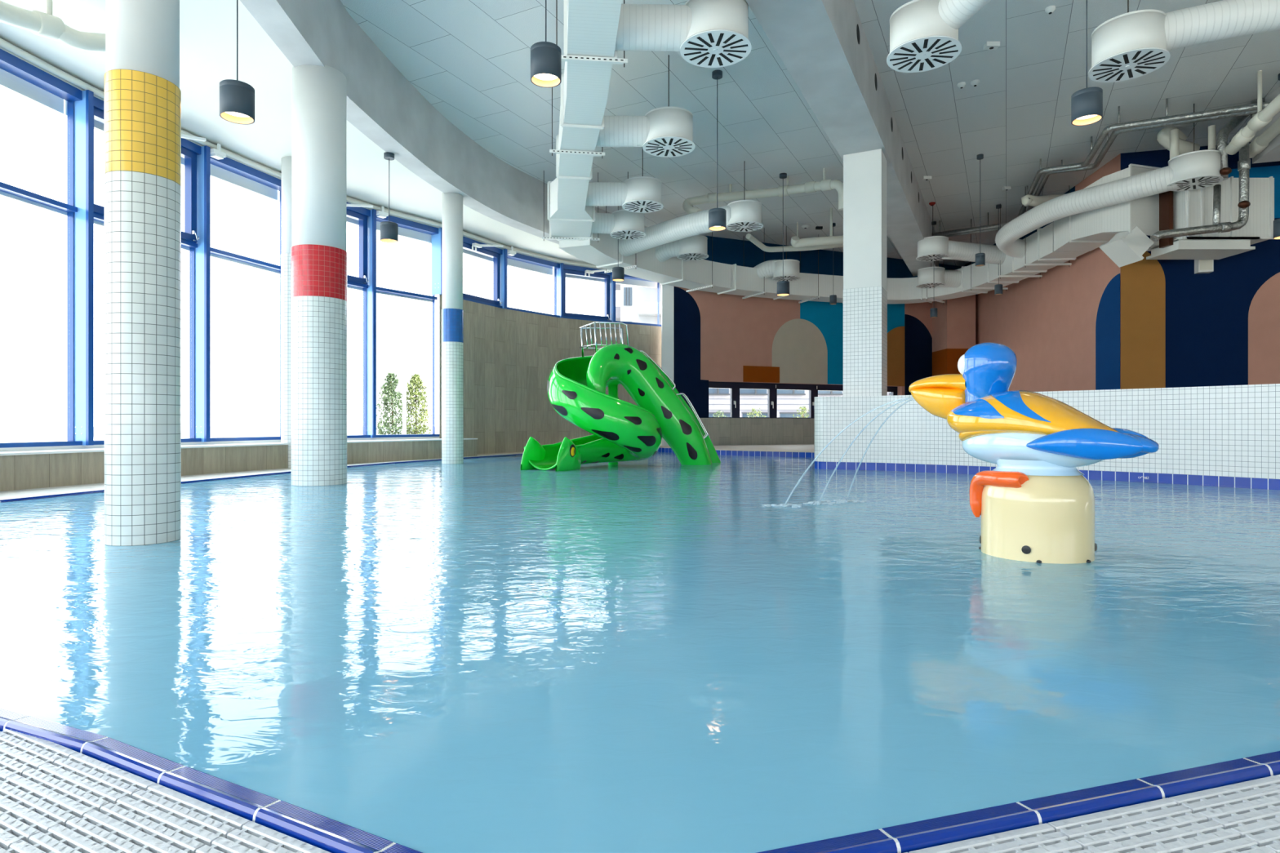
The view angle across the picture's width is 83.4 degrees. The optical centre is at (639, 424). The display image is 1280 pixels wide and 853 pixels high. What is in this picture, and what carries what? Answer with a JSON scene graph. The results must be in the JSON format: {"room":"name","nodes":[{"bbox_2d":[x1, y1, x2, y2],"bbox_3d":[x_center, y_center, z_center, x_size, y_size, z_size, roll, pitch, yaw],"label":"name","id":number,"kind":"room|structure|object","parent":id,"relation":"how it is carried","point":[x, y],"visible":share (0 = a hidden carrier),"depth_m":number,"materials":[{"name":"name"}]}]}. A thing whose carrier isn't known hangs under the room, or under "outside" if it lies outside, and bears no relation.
{"room":"indoor swimming pool","nodes":[
{"label":"indoor swimming pool","id":0,"kind":"room"},
{"bbox_2d":[0,436,439,451],"bbox_3d":[-5.206,0.410,4.002,2.239,0.380,18.001,0,0,3],"label":"wall","id":1,"kind":"structure","parent":0,"point":[58,447],"depth_m":9.02,"materials":[{"name":"white paint"}]},
{"bbox_2d":[0,48,82,448],"bbox_3d":[-6.046,-1.640,6.829,0.390,3.720,1.500,0,0,7],"label":"window","id":2,"kind":"structure","parent":1,"relation":"in","point":[18,77],"depth_m":7.38,"materials":[{"name":"blue"}]},
{"bbox_2d":[61,89,201,445],"bbox_3d":[-5.791,-1.640,8.323,0.390,3.720,1.574,0,0,12],"label":"window","id":3,"kind":"structure","parent":1,"relation":"in","point":[88,113],"depth_m":7.55,"materials":[{"name":"blue"}]},
{"bbox_2d":[194,145,281,441],"bbox_3d":[-5.404,-1.640,9.778,0.390,3.720,1.477,0,0,18],"label":"window","id":4,"kind":"structure","parent":1,"relation":"in","point":[227,170],"depth_m":9.06,"materials":[{"name":"blue metal"}]},
{"bbox_2d":[210,143,226,159],"bbox_3d":[-5.398,-3.485,9.157,0.120,0.170,0.180,0,0,18],"label":"box","id":5,"kind":"object","parent":4,"relation":"attached to","point":[217,153],"visible":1,"depth_m":9.13,"materials":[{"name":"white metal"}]},
{"bbox_2d":[277,191,370,438],"bbox_3d":[-4.834,-1.640,11.137,0.390,3.720,1.500,0,0,28],"label":"window","id":6,"kind":"structure","parent":1,"relation":"in","point":[356,215],"depth_m":11.66,"materials":[{"name":"blue"}]},
{"bbox_2d":[365,208,442,438],"bbox_3d":[-3.984,-1.450,12.466,0.390,4.100,1.690,0,0,37],"label":"window","id":7,"kind":"structure","parent":1,"relation":"in","point":[407,228],"depth_m":11.80,"materials":[{"name":"blue metal"}]},
{"bbox_2d":[0,0,603,269],"bbox_3d":[-3.622,-3.950,6.013,5.602,0.900,23.547,0,0,7],"label":"ceiling","id":8,"kind":"structure","parent":0,"point":[207,28],"depth_m":7.71,"materials":[{"name":"white paint"}]},
{"bbox_2d":[0,0,105,52],"bbox_3d":[-4.816,-3.345,5.934,0.304,0.510,1.358,0,0,21],"label":"drain pipe","id":9,"kind":"object","parent":8,"relation":"hanging from","point":[46,24],"visible":0.83,"depth_m":5.90,"materials":[{"name":"white"}]},
{"bbox_2d":[31,9,65,40],"bbox_3d":[-4.884,-3.283,5.915,0.183,0.212,0.207,0,0,18],"label":"air duct","id":10,"kind":"object","parent":9,"relation":"attached to","point":[48,25],"depth_m":5.88,"materials":[{"name":"white"}]},
{"bbox_2d":[0,37,605,269],"bbox_3d":[-3.955,-3.540,9.174,2.978,0.070,17.880,0,0,21],"label":"tube","id":11,"kind":"object","parent":8,"relation":"attached to","point":[9,46],"visible":0.57,"depth_m":9.52,"materials":[{"name":"white"}]},
{"bbox_2d":[462,299,661,453],"bbox_3d":[-1.754,-0.760,15.377,0.865,3.120,5.724,0,0,45],"label":"wall","id":12,"kind":"structure","parent":0,"point":[510,356],"depth_m":14.73,"materials":[{"name":"beige wood"}]},
{"bbox_2d":[427,227,502,308],"bbox_3d":[-3.259,-2.910,13.647,0.390,1.180,1.800,0,0,28],"label":"window","id":13,"kind":"structure","parent":12,"relation":"in","point":[491,254],"depth_m":13.67,"materials":[{"name":"blue"}]},
{"bbox_2d":[500,248,559,317],"bbox_3d":[-2.326,-2.910,15.079,0.390,1.180,1.651,0,0,38],"label":"window","id":14,"kind":"structure","parent":12,"relation":"in","point":[522,261],"depth_m":14.99,"materials":[{"name":"blue"}]},
{"bbox_2d":[556,262,612,321],"bbox_3d":[-1.244,-2.910,16.100,1.352,1.180,0.390,0,0,-33],"label":"window","id":15,"kind":"structure","parent":12,"relation":"in","point":[565,271],"depth_m":15.97,"materials":[{"name":"blue"}]},
{"bbox_2d":[609,274,661,326],"bbox_3d":[-0.110,-2.910,16.799,1.359,1.180,0.390,0,0,-30],"label":"window","id":16,"kind":"structure","parent":12,"relation":"in","point":[628,280],"depth_m":16.78,"materials":[{"name":"blue"}]},
{"bbox_2d":[0,453,1268,852],"bbox_3d":[3.065,0.754,7.650,22.870,0.332,27.700,0,0,0],"label":"floor","id":17,"kind":"structure","parent":0,"point":[85,487],"depth_m":6.84,"materials":[{"name":"tile"}]},
{"bbox_2d":[0,728,77,781],"bbox_3d":[-1.218,0.613,1.256,0.247,0.018,0.296,0,0,27],"label":"drain grate","id":18,"kind":"object","parent":17,"relation":"in","point":[20,753],"visible":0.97,"depth_m":1.33,"materials":[{"name":"white"}]},
{"bbox_2d":[0,752,155,850],"bbox_3d":[-0.996,0.613,1.141,0.247,0.018,0.296,0,0,27],"label":"drain grate","id":19,"kind":"object","parent":17,"relation":"in","point":[35,802],"visible":0.98,"depth_m":1.18,"materials":[{"name":"white plastic"}]},
{"bbox_2d":[0,783,250,852],"bbox_3d":[-0.774,0.613,1.026,0.247,0.018,0.296,0,0,27],"label":"drain grate","id":20,"kind":"object","parent":17,"relation":"in","point":[160,819],"visible":1,"depth_m":1.08,"materials":[{"name":"white plastic"}]},
{"bbox_2d":[103,0,181,546],"bbox_3d":[-2.557,-1.350,3.700,0.326,4.540,0.326,0,0,0],"label":"round column","id":21,"kind":"structure","parent":17,"relation":"on","point":[142,92],"depth_m":3.57,"materials":[{"name":"white tile"}]},
{"bbox_2d":[0,708,422,852],"bbox_3d":[-2.763,0.617,2.418,6.041,0.046,0.743,0,0,37],"label":"trim","id":22,"kind":"structure","parent":17,"relation":"attached to","point":[323,833],"depth_m":1.17,"materials":[{"name":"blue tile"}]},
{"bbox_2d":[0,438,477,491],"bbox_3d":[-5.019,0.427,4.236,2.454,0.345,18.349,0,0,5],"label":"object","id":23,"kind":"object","parent":17,"relation":"on","point":[21,469],"visible":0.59,"depth_m":8.50,"materials":[{"name":"brown stone"}]},
{"bbox_2d":[0,453,522,502],"bbox_3d":[-3.166,0.590,11.044,1.401,0.020,11.618,0,0,24],"label":"grate","id":24,"kind":"object","parent":17,"relation":"on","point":[206,479],"visible":0.5,"depth_m":7.66,"materials":[{"name":"white"}]},
{"bbox_2d":[195,821,330,852],"bbox_3d":[-0.552,0.613,0.911,0.247,0.018,0.296,0,0,27],"label":"drain grate","id":25,"kind":"object","parent":17,"relation":"in","point":[253,837],"visible":1,"depth_m":1.04,"materials":[{"name":"white"}]},
{"bbox_2d":[280,155,291,468],"bbox_3d":[-4.720,-1.516,9.800,0.322,4.208,0.322,0,0,0],"label":"round column","id":26,"kind":"structure","parent":17,"relation":"on","point":[286,300],"depth_m":9.65,"materials":[{"name":"white paint"}]},
{"bbox_2d":[290,64,346,485],"bbox_3d":[-3.230,-1.300,7.240,0.517,4.440,0.517,0,0,0],"label":"round column","id":27,"kind":"structure","parent":17,"relation":"on","point":[318,253],"depth_m":7.02,"materials":[{"name":"white tile"}]},
{"bbox_2d":[441,192,463,464],"bbox_3d":[-2.870,-1.300,11.000,0.323,4.440,0.323,0,0,0],"label":"round column","id":28,"kind":"structure","parent":17,"relation":"on","point":[452,312],"depth_m":10.86,"materials":[{"name":"white tile"}]},
{"bbox_2d":[520,321,720,471],"bbox_3d":[-0.200,-0.276,10.433,3.365,2.391,1.598,0,0,-26],"label":"slide","id":29,"kind":"object","parent":17,"relation":"on","point":[622,431],"visible":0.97,"depth_m":10.09,"materials":[{"name":"green plastic"}]},
{"bbox_2d":[0,452,1279,852],"bbox_3d":[0.975,0.600,8.454,11.850,0.001,15.091,0,0,0],"label":"pool water","id":30,"kind":"object","parent":17,"relation":"in","point":[658,653],"visible":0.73,"depth_m":1.97,"materials":[{"name":"blue liquid"}]},
{"bbox_2d":[657,444,813,457],"bbox_3d":[3.253,0.704,14.725,4.886,0.432,4.998,0,0,-22],"label":"ledge","id":31,"kind":"object","parent":17,"relation":"on","point":[803,451],"visible":0.23,"depth_m":13.94,"materials":[{"name":"tile"}]},
{"bbox_2d":[908,822,1094,852],"bbox_3d":[0.543,0.613,0.916,0.247,0.018,0.296,0,0,-17],"label":"drain grate","id":32,"kind":"object","parent":17,"relation":"in","point":[1040,838],"visible":1,"depth_m":1.04,"materials":[{"name":"white plastic"}]},
{"bbox_2d":[757,751,1279,852],"bbox_3d":[3.029,0.617,1.871,6.596,0.046,0.052,0,0,-17],"label":"trim","id":33,"kind":"structure","parent":17,"relation":"attached to","point":[914,836],"depth_m":1.11,"materials":[{"name":"blue tile"}]},
{"bbox_2d":[908,342,1159,564],"bbox_3d":[1.791,0.260,3.404,0.491,1.320,1.150,0,0,-23],"label":"fountain","id":34,"kind":"object","parent":17,"relation":"on","point":[1036,505],"visible":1,"depth_m":3.18,"materials":[{"name":"beige"}]},
{"bbox_2d":[813,383,1279,490],"bbox_3d":[5.415,0.275,7.135,1.853,1.290,8.161,0,0,-37],"label":"wall","id":35,"kind":"structure","parent":17,"relation":"on","point":[1228,432],"depth_m":7.48,"materials":[{"name":"white tile"}]},
{"bbox_2d":[843,148,887,396],"bbox_3d":[3.071,-2.005,9.790,0.500,3.270,0.500,0,0,27],"label":"square pillar","id":36,"kind":"structure","parent":35,"relation":"on","point":[864,173],"depth_m":9.57,"materials":[{"name":"white paint"}]},
{"bbox_2d":[1047,797,1275,852],"bbox_3d":[0.781,0.613,0.990,0.247,0.018,0.296,0,0,-17],"label":"drain grate","id":37,"kind":"object","parent":17,"relation":"in","point":[1157,826],"visible":0.99,"depth_m":1.07,"materials":[{"name":"white plastic"}]},
{"bbox_2d":[1168,775,1279,852],"bbox_3d":[1.020,0.613,1.064,0.247,0.018,0.296,0,0,-17],"label":"drain grate","id":38,"kind":"object","parent":17,"relation":"in","point":[1251,809],"visible":0.96,"depth_m":1.14,"materials":[{"name":"white plastic"}]},
{"bbox_2d":[661,284,673,445],"bbox_3d":[0.638,-1.700,16.650,0.267,4.600,0.500,0,0,0],"label":"wall pier","id":39,"kind":"object","parent":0,"point":[667,291],"visible":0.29,"depth_m":16.40,"materials":[{"name":"white paint"}]},
{"bbox_2d":[340,0,1279,266],"bbox_3d":[4.265,-4.400,7.400,21.470,0.001,27.600,0,0,0],"label":"ceiling","id":40,"kind":"structure","parent":0,"point":[470,60],"depth_m":9.67,"materials":[{"name":"white paint"}]},
{"bbox_2d":[240,0,646,244],"bbox_3d":[-2.208,-3.950,5.641,2.941,0.900,23.210,0,0,7],"label":"ceiling beam","id":41,"kind":"structure","parent":40,"relation":"attached to","point":[382,104],"depth_m":8.95,"materials":[{"name":"paint"}]},
{"bbox_2d":[219,0,254,124],"bbox_3d":[-2.859,-2.888,5.100,0.220,1.425,0.220,0,0,0],"label":"pendant lamp","id":42,"kind":"object","parent":41,"relation":"hanging from","point":[237,98],"visible":1,"depth_m":5.03,"materials":[{"name":"black"}]},
{"bbox_2d":[380,151,398,243],"bbox_3d":[-3.247,-2.937,9.296,0.220,1.127,0.220,0,0,0],"label":"pendant lamp","id":43,"kind":"object","parent":41,"relation":"hanging from","point":[388,229],"visible":1,"depth_m":9.23,"materials":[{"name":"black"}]},
{"bbox_2d":[530,0,561,87],"bbox_3d":[-0.676,-3.435,5.160,0.220,1.929,0.220,0,0,0],"label":"pendant lamp","id":44,"kind":"object","parent":40,"relation":"hanging from","point":[545,56],"visible":1,"depth_m":5.08,"materials":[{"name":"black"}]},
{"bbox_2d":[591,171,645,239],"bbox_3d":[-0.437,-3.848,12.517,1.083,1.104,0.625,0,0,0],"label":"ceiling vent","id":45,"kind":"object","parent":40,"relation":"in","point":[620,224],"visible":0.88,"depth_m":12.32,"materials":[{"name":"white metal"}]},
{"bbox_2d":[612,205,624,281],"bbox_3d":[-0.403,-3.535,13.300,0.220,1.730,0.220,0,0,0],"label":"pendant lamp","id":46,"kind":"object","parent":40,"relation":"hanging from","point":[618,273],"visible":0.92,"depth_m":13.22,"materials":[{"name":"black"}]},
{"bbox_2d":[585,148,663,213],"bbox_3d":[-0.263,-3.848,10.890,1.234,1.104,0.625,0,0,0],"label":"ceiling vent","id":47,"kind":"object","parent":40,"relation":"in","point":[641,194],"visible":0.95,"depth_m":10.73,"materials":[{"name":"white metal"}]},
{"bbox_2d":[595,54,695,156],"bbox_3d":[0.028,-3.848,8.558,1.256,1.104,0.625,0,0,0],"label":"ceiling vent","id":48,"kind":"object","parent":40,"relation":"in","point":[663,131],"visible":0.91,"depth_m":8.39,"materials":[{"name":"white metal"}]},
{"bbox_2d":[655,205,708,262],"bbox_3d":[0.775,-3.803,14.300,1.240,1.194,0.628,0,0,31],"label":"ceiling vent","id":49,"kind":"object","parent":40,"relation":"in","point":[694,247],"visible":0.85,"depth_m":14.03,"materials":[{"name":"white metal"}]},
{"bbox_2d":[614,0,751,67],"bbox_3d":[0.323,-3.848,6.331,1.314,1.104,0.625,0,0,0],"label":"ceiling vent","id":50,"kind":"object","parent":40,"relation":"in","point":[708,33],"visible":0.91,"depth_m":6.17,"materials":[{"name":"white metal"}]},
{"bbox_2d":[618,200,763,257],"bbox_3d":[0.804,-3.786,12.727,3.003,1.228,0.628,0,0,38],"label":"ceiling vent","id":51,"kind":"object","parent":40,"relation":"in","point":[742,215],"visible":0.88,"depth_m":12.32,"materials":[{"name":"white metal"}]},
{"bbox_2d":[708,69,726,231],"bbox_3d":[0.966,-3.424,8.977,0.220,1.952,0.220,0,0,0],"label":"pendant lamp","id":52,"kind":"object","parent":40,"relation":"hanging from","point":[717,216],"visible":1,"depth_m":8.92,"materials":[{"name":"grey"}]},
{"bbox_2d":[682,168,843,213],"bbox_3d":[2.180,-4.025,12.832,2.970,0.749,0.447,0,0,21],"label":"drain pipe","id":53,"kind":"object","parent":40,"relation":"hanging from","point":[824,184],"visible":0.95,"depth_m":12.85,"materials":[{"name":"white"}]},
{"bbox_2d":[804,181,816,193],"bbox_3d":[2.974,-4.129,12.500,0.187,0.191,0.183,0,0,34],"label":"socket","id":54,"kind":"object","parent":53,"relation":"attached to","point":[809,187],"depth_m":12.44,"materials":[{"name":"white"}]},
{"bbox_2d":[820,178,832,191],"bbox_3d":[3.208,-4.103,12.320,0.193,0.197,0.183,0,0,38],"label":"socket","id":55,"kind":"object","parent":53,"relation":"attached to","point":[825,184],"depth_m":12.26,"materials":[{"name":"white"}]},
{"bbox_2d":[753,226,800,280],"bbox_3d":[3.064,-3.809,16.109,1.107,1.182,0.628,0,0,39],"label":"ceiling vent","id":56,"kind":"object","parent":40,"relation":"in","point":[774,268],"visible":0.93,"depth_m":15.87,"materials":[{"name":"white metal"}]},
{"bbox_2d":[777,173,789,296],"bbox_3d":[2.516,-3.338,12.626,0.220,2.124,0.220,0,0,0],"label":"pendant lamp","id":57,"kind":"object","parent":40,"relation":"hanging from","point":[783,286],"visible":1,"depth_m":12.57,"materials":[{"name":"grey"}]},
{"bbox_2d":[746,222,843,252],"bbox_3d":[3.303,-4.085,15.526,2.321,0.629,0.760,0,0,-10],"label":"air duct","id":58,"kind":"object","parent":40,"relation":"hanging from","point":[786,248],"visible":0.78,"depth_m":15.54,"materials":[{"name":"white"}]},
{"bbox_2d":[542,0,1088,304],"bbox_3d":[1.893,-3.650,11.236,7.806,1.500,16.337,0,0,38],"label":"air duct","id":59,"kind":"object","parent":40,"relation":"hanging from","point":[590,26],"visible":0.88,"depth_m":12.50,"materials":[{"name":"white metal"}]},
{"bbox_2d":[886,0,990,72],"bbox_3d":[2.817,-3.618,5.446,0.624,0.643,2.661,0,0,-16],"label":"diffuser","id":60,"kind":"object","parent":59,"relation":"attached to","point":[924,33],"visible":1,"depth_m":6.21,"materials":[{"name":"white metal"}]},
{"bbox_2d":[1053,163,1274,266],"bbox_3d":[8.048,-3.125,11.300,2.025,1.423,2.161,0,0,0],"label":"air plenum","id":61,"kind":"object","parent":59,"relation":"attached to","point":[1120,230],"visible":0.76,"depth_m":10.55,"materials":[{"name":"white metal"}]},
{"bbox_2d":[1146,177,1274,259],"bbox_3d":[8.365,-3.010,10.585,1.370,1.020,0.730,0,0,0],"label":"outlet","id":62,"kind":"object","parent":61,"relation":"attached to","point":[1171,210],"depth_m":10.25,"materials":[{"name":"white metal"}]},
{"bbox_2d":[1169,128,1178,159],"bbox_3d":[7.588,-3.949,10.200,0.110,0.448,0.107,0,0,0],"label":"drain pipe","id":63,"kind":"object","parent":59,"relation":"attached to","point":[1174,134],"visible":0.66,"depth_m":10.16,"materials":[{"name":"white"}]},
{"bbox_2d":[1151,142,1250,241],"bbox_3d":[7.586,-3.147,9.718,1.276,1.319,0.148,0,0,2],"label":"pipe","id":64,"kind":"object","parent":59,"relation":"attached to","point":[1244,162],"visible":0.96,"depth_m":9.66,"materials":[{"name":"metal"}]},
{"bbox_2d":[1212,184,1221,224],"bbox_3d":[7.890,-2.979,9.825,0.082,0.638,0.282,0,0,42],"label":"pipe","id":65,"kind":"object","parent":64,"relation":"attached to","point":[1217,188],"visible":0.8,"depth_m":9.80,"materials":[{"name":"metal"}]},
{"bbox_2d":[1217,222,1232,232],"bbox_3d":[7.892,-2.660,9.700,0.144,0.147,0.134,0,0,0],"label":"socket","id":66,"kind":"object","parent":64,"relation":"attached to","point":[1224,227],"depth_m":9.65,"materials":[{"name":"metal"}]},
{"bbox_2d":[1237,158,1250,171],"bbox_3d":[8.157,-3.502,9.700,0.134,0.132,0.134,0,0,0],"label":"socket","id":67,"kind":"object","parent":64,"relation":"attached to","point":[1243,164],"depth_m":9.65,"materials":[{"name":"metal"}]},
{"bbox_2d":[1208,124,1216,149],"bbox_3d":[7.962,-3.989,10.000,0.090,0.326,0.088,0,0,0],"label":"drain pipe","id":68,"kind":"object","parent":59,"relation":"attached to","point":[1211,129],"visible":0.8,"depth_m":9.97,"materials":[{"name":"white"}]},
{"bbox_2d":[791,208,843,248],"bbox_3d":[3.678,-4.025,14.707,1.163,0.750,0.234,0,0,18],"label":"drain pipe","id":69,"kind":"object","parent":40,"relation":"hanging from","point":[796,242],"visible":0.94,"depth_m":14.63,"materials":[{"name":"white"}]},
{"bbox_2d":[746,0,938,275],"bbox_3d":[1.176,-4.015,6.042,0.581,0.770,25.600,0,0,27],"label":"ceiling beam","id":70,"kind":"structure","parent":40,"relation":"attached to","point":[824,45],"depth_m":8.00,"materials":[{"name":"paint"}]},
{"bbox_2d":[915,262,961,288],"bbox_3d":[6.804,-3.740,16.151,1.142,1.320,0.625,0,0,0],"label":"ceiling vent","id":71,"kind":"object","parent":40,"relation":"in","point":[931,277],"visible":0.98,"depth_m":16.00,"materials":[{"name":"white metal"}]},
{"bbox_2d":[915,204,1005,264],"bbox_3d":[6.476,-3.805,14.350,1.990,1.190,0.624,0,0,-10],"label":"ceiling vent","id":72,"kind":"object","parent":40,"relation":"in","point":[932,248],"visible":0.94,"depth_m":14.15,"materials":[{"name":"white metal"}]},
{"bbox_2d":[975,153,985,266],"bbox_3d":[5.556,-3.498,11.733,0.146,1.804,0.146,0,0,0],"label":"pendant lamp","id":73,"kind":"object","parent":40,"relation":"hanging from","point":[980,257],"visible":1,"depth_m":11.71,"materials":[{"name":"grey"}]},
{"bbox_2d":[1071,0,1102,125],"bbox_3d":[3.670,-3.449,5.900,0.220,1.901,0.220,0,0,0],"label":"pendant lamp","id":74,"kind":"object","parent":40,"relation":"hanging from","point":[1086,104],"visible":1,"depth_m":5.83,"materials":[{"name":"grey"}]},
{"bbox_2d":[931,97,1271,235],"bbox_3d":[7.071,-4.208,12.385,1.756,0.383,7.314,0,0,-8],"label":"pipe","id":75,"kind":"object","parent":40,"relation":"hanging from","point":[1251,107],"visible":0.79,"depth_m":9.93,"materials":[{"name":"metal"}]},
{"bbox_2d":[941,109,1262,236],"bbox_3d":[7.316,-4.204,12.552,1.614,0.392,7.367,0,0,-6],"label":"pipe","id":76,"kind":"object","parent":40,"relation":"hanging from","point":[1110,140],"visible":0.47,"depth_m":10.54,"materials":[{"name":"metal"}]},
{"bbox_2d":[995,103,1223,257],"bbox_3d":[7.010,-3.771,11.585,1.244,1.259,4.228,0,0,-9],"label":"ceiling vent","id":77,"kind":"object","parent":40,"relation":"in","point":[1199,169],"visible":1,"depth_m":10.37,"materials":[{"name":"white metal"}]},
{"bbox_2d":[1156,126,1199,155],"bbox_3d":[7.934,-4.178,10.650,0.552,0.487,0.295,0,0,0],"label":"drain pipe","id":78,"kind":"object","parent":40,"relation":"hanging from","point":[1163,135],"visible":0.6,"depth_m":10.54,"materials":[{"name":"white"}]},
{"bbox_2d":[1088,0,1279,82],"bbox_3d":[5.567,-3.848,6.312,2.848,1.104,0.624,0,0,16],"label":"ceiling vent","id":79,"kind":"object","parent":40,"relation":"in","point":[1134,44],"visible":1,"depth_m":6.36,"materials":[{"name":"white metal"}]},
{"bbox_2d":[1216,115,1248,180],"bbox_3d":[8.460,-4.074,10.045,1.270,1.470,0.123,0,0,-25],"label":"pipe","id":80,"kind":"object","parent":40,"relation":"hanging from","point":[1223,135],"visible":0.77,"depth_m":9.77,"materials":[{"name":"metal"}]},
{"bbox_2d":[1224,70,1279,155],"bbox_3d":[7.706,-3.978,8.802,0.197,0.844,1.457,0,0,8],"label":"drain pipe","id":81,"kind":"object","parent":40,"relation":"hanging from","point":[1257,122],"visible":1,"depth_m":8.95,"materials":[{"name":"white"}]},
{"bbox_2d":[1231,127,1255,147],"bbox_3d":[7.776,-3.701,9.260,0.183,0.223,0.217,0,0,10],"label":"socket","id":82,"kind":"object","parent":81,"relation":"attached to","point":[1242,138],"depth_m":9.22,"materials":[{"name":"white"}]},
{"bbox_2d":[1247,111,1272,131],"bbox_3d":[7.723,-3.782,8.950,0.183,0.213,0.208,0,0,10],"label":"socket","id":83,"kind":"object","parent":81,"relation":"attached to","point":[1257,122],"depth_m":8.91,"materials":[{"name":"white"}]},
{"bbox_2d":[1252,85,1279,163],"bbox_3d":[10.500,-4.020,8.900,4.427,0.760,0.900,0,0,18],"label":"ceiling beam","id":84,"kind":"structure","parent":40,"relation":"attached to","point":[1271,153],"depth_m":9.63,"materials":[{"name":"concrete"}]},
{"bbox_2d":[1248,117,1279,158],"bbox_3d":[8.239,-3.861,9.251,0.192,0.399,1.366,0,0,14],"label":"drain pipe","id":85,"kind":"object","parent":84,"relation":"attached to","point":[1260,143],"visible":0.94,"depth_m":9.52,"materials":[{"name":"white"}]},
{"bbox_2d":[1248,135,1268,154],"bbox_3d":[8.353,-3.775,9.700,0.183,0.211,0.206,0,0,13],"label":"socket","id":86,"kind":"object","parent":85,"relation":"attached to","point":[1255,147],"depth_m":9.66,"materials":[{"name":"white"}]},
{"bbox_2d":[1273,73,1279,239],"bbox_3d":[8.080,-3.373,9.000,0.220,2.055,0.220,0,0,0],"label":"pendant lamp","id":87,"kind":"object","parent":40,"relation":"hanging from","point":[1276,222],"visible":1,"depth_m":9.00,"materials":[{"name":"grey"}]},
{"bbox_2d":[673,235,961,445],"bbox_3d":[4.829,-1.900,18.340,9.022,5.000,0.300,0,0,-24],"label":"wall","id":88,"kind":"structure","parent":0,"point":[721,337],"depth_m":17.47,"materials":[{"name":"multicoloured paint"}]},
{"bbox_2d":[708,381,737,417],"bbox_3d":[1.933,-0.582,17.124,0.872,0.864,0.170,0,0,-24],"label":"window","id":89,"kind":"structure","parent":88,"relation":"in","point":[732,386],"depth_m":17.21,"materials":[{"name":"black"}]},
{"bbox_2d":[737,382,774,417],"bbox_3d":[2.822,-0.582,17.512,1.068,0.864,0.170,0,0,-24],"label":"window","id":90,"kind":"structure","parent":88,"relation":"in","point":[770,387],"depth_m":17.60,"materials":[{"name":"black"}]},
{"bbox_2d":[774,382,815,417],"bbox_3d":[3.879,-0.582,17.974,1.239,0.864,0.170,0,0,-24],"label":"window","id":91,"kind":"structure","parent":88,"relation":"in","point":[811,388],"depth_m":18.01,"materials":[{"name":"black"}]},
{"bbox_2d":[815,384,843,396],"bbox_3d":[5.031,-0.582,18.477,1.276,0.864,0.170,0,0,-24],"label":"window","id":92,"kind":"structure","parent":88,"relation":"in","point":[818,387],"depth_m":18.38,"materials":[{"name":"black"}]},
{"bbox_2d":[932,294,975,376],"bbox_3d":[8.320,-1.700,19.200,0.743,4.600,1.200,0,0,0],"label":"wall","id":93,"kind":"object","parent":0,"point":[953,328],"visible":0.35,"depth_m":18.60,"materials":[{"name":"pink paint"}]},
{"bbox_2d":[964,153,1120,391],"bbox_3d":[8.402,-1.900,15.845,0.006,5.000,8.457,0,0,8],"label":"wall","id":94,"kind":"structure","parent":0,"point":[1062,326],"depth_m":13.68,"materials":[{"name":"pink paint"}]},
{"bbox_2d":[1021,193,1066,206],"bbox_3d":[7.775,-4.095,12.900,2.247,0.546,0.231,0,0,-17],"label":"drain pipe","id":95,"kind":"object","parent":94,"relation":"attached to","point":[1028,199],"visible":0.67,"depth_m":12.56,"materials":[{"name":"white"}]},
{"bbox_2d":[1120,142,1279,389],"bbox_3d":[11.130,-1.900,10.758,6.900,5.000,0.006,0,0,15],"label":"wall","id":96,"kind":"structure","parent":0,"point":[1180,327],"depth_m":11.37,"materials":[{"name":"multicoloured paint"}]},
{"bbox_2d":[1194,259,1213,274],"bbox_3d":[8.868,-2.540,11.297,0.200,0.310,0.145,0,0,15],"label":"wall speaker","id":97,"kind":"object","parent":96,"relation":"attached to","point":[1201,266],"visible":0.64,"depth_m":11.24,"materials":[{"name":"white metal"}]},
{"label":"outside","id":98,"kind":"structure","parent":0,"visible":0},
{"bbox_2d":[0,436,241,442],"bbox_3d":[0.000,1.500,22.500,180.000,0.001,125.000,0,0,0],"label":"beach","id":99,"kind":"structure","parent":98,"point":[2,439],"depth_m":74.72},
{"bbox_2d":[376,372,410,435],"bbox_3d":[-8.285,0.089,24.026,1.131,3.678,1.057,0,0,21],"label":"tree","id":100,"kind":"object","parent":99,"relation":"on","point":[389,392],"visible":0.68,"depth_m":23.84,"materials":[{"name":"green plant"}]},
{"bbox_2d":[395,380,408,434],"bbox_3d":[-6.313,0.164,19.000,0.340,2.671,0.340,0,0,0],"label":"lamp post","id":101,"kind":"object","parent":99,"relation":"on","point":[401,386],"visible":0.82,"depth_m":18.96,"materials":[{"name":"grey"}]},
{"bbox_2d":[400,373,431,434],"bbox_3d":[-7.874,0.039,25.203,1.115,3.688,1.085,0,0,29],"label":"tree","id":102,"kind":"object","parent":99,"relation":"on","point":[414,384],"visible":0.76,"depth_m":25.08,"materials":[{"name":"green plant"}]},
{"bbox_2d":[615,282,661,324],"bbox_3d":[4.300,-14.000,67.350,14.400,31.000,13.300,0,0,0],"label":"apartment tower","id":103,"kind":"structure","parent":99,"relation":"on","point":[637,304],"depth_m":62.00,"materials":[{"name":"grey"}]},
{"bbox_2d":[708,387,891,417],"bbox_3d":[12.900,-1.750,43.950,19.200,6.500,8.100,0,0,0],"label":"office building","id":104,"kind":"structure","parent":99,"relation":"on","point":[788,402],"depth_m":40.00,"materials":[{"name":"grey"}]},
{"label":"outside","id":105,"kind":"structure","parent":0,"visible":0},
{"bbox_2d":[0,426,439,436],"bbox_3d":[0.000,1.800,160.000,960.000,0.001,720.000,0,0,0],"label":"sea","id":106,"kind":"structure","parent":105,"point":[4,431],"depth_m":182.77,"materials":[{"name":"grey"}]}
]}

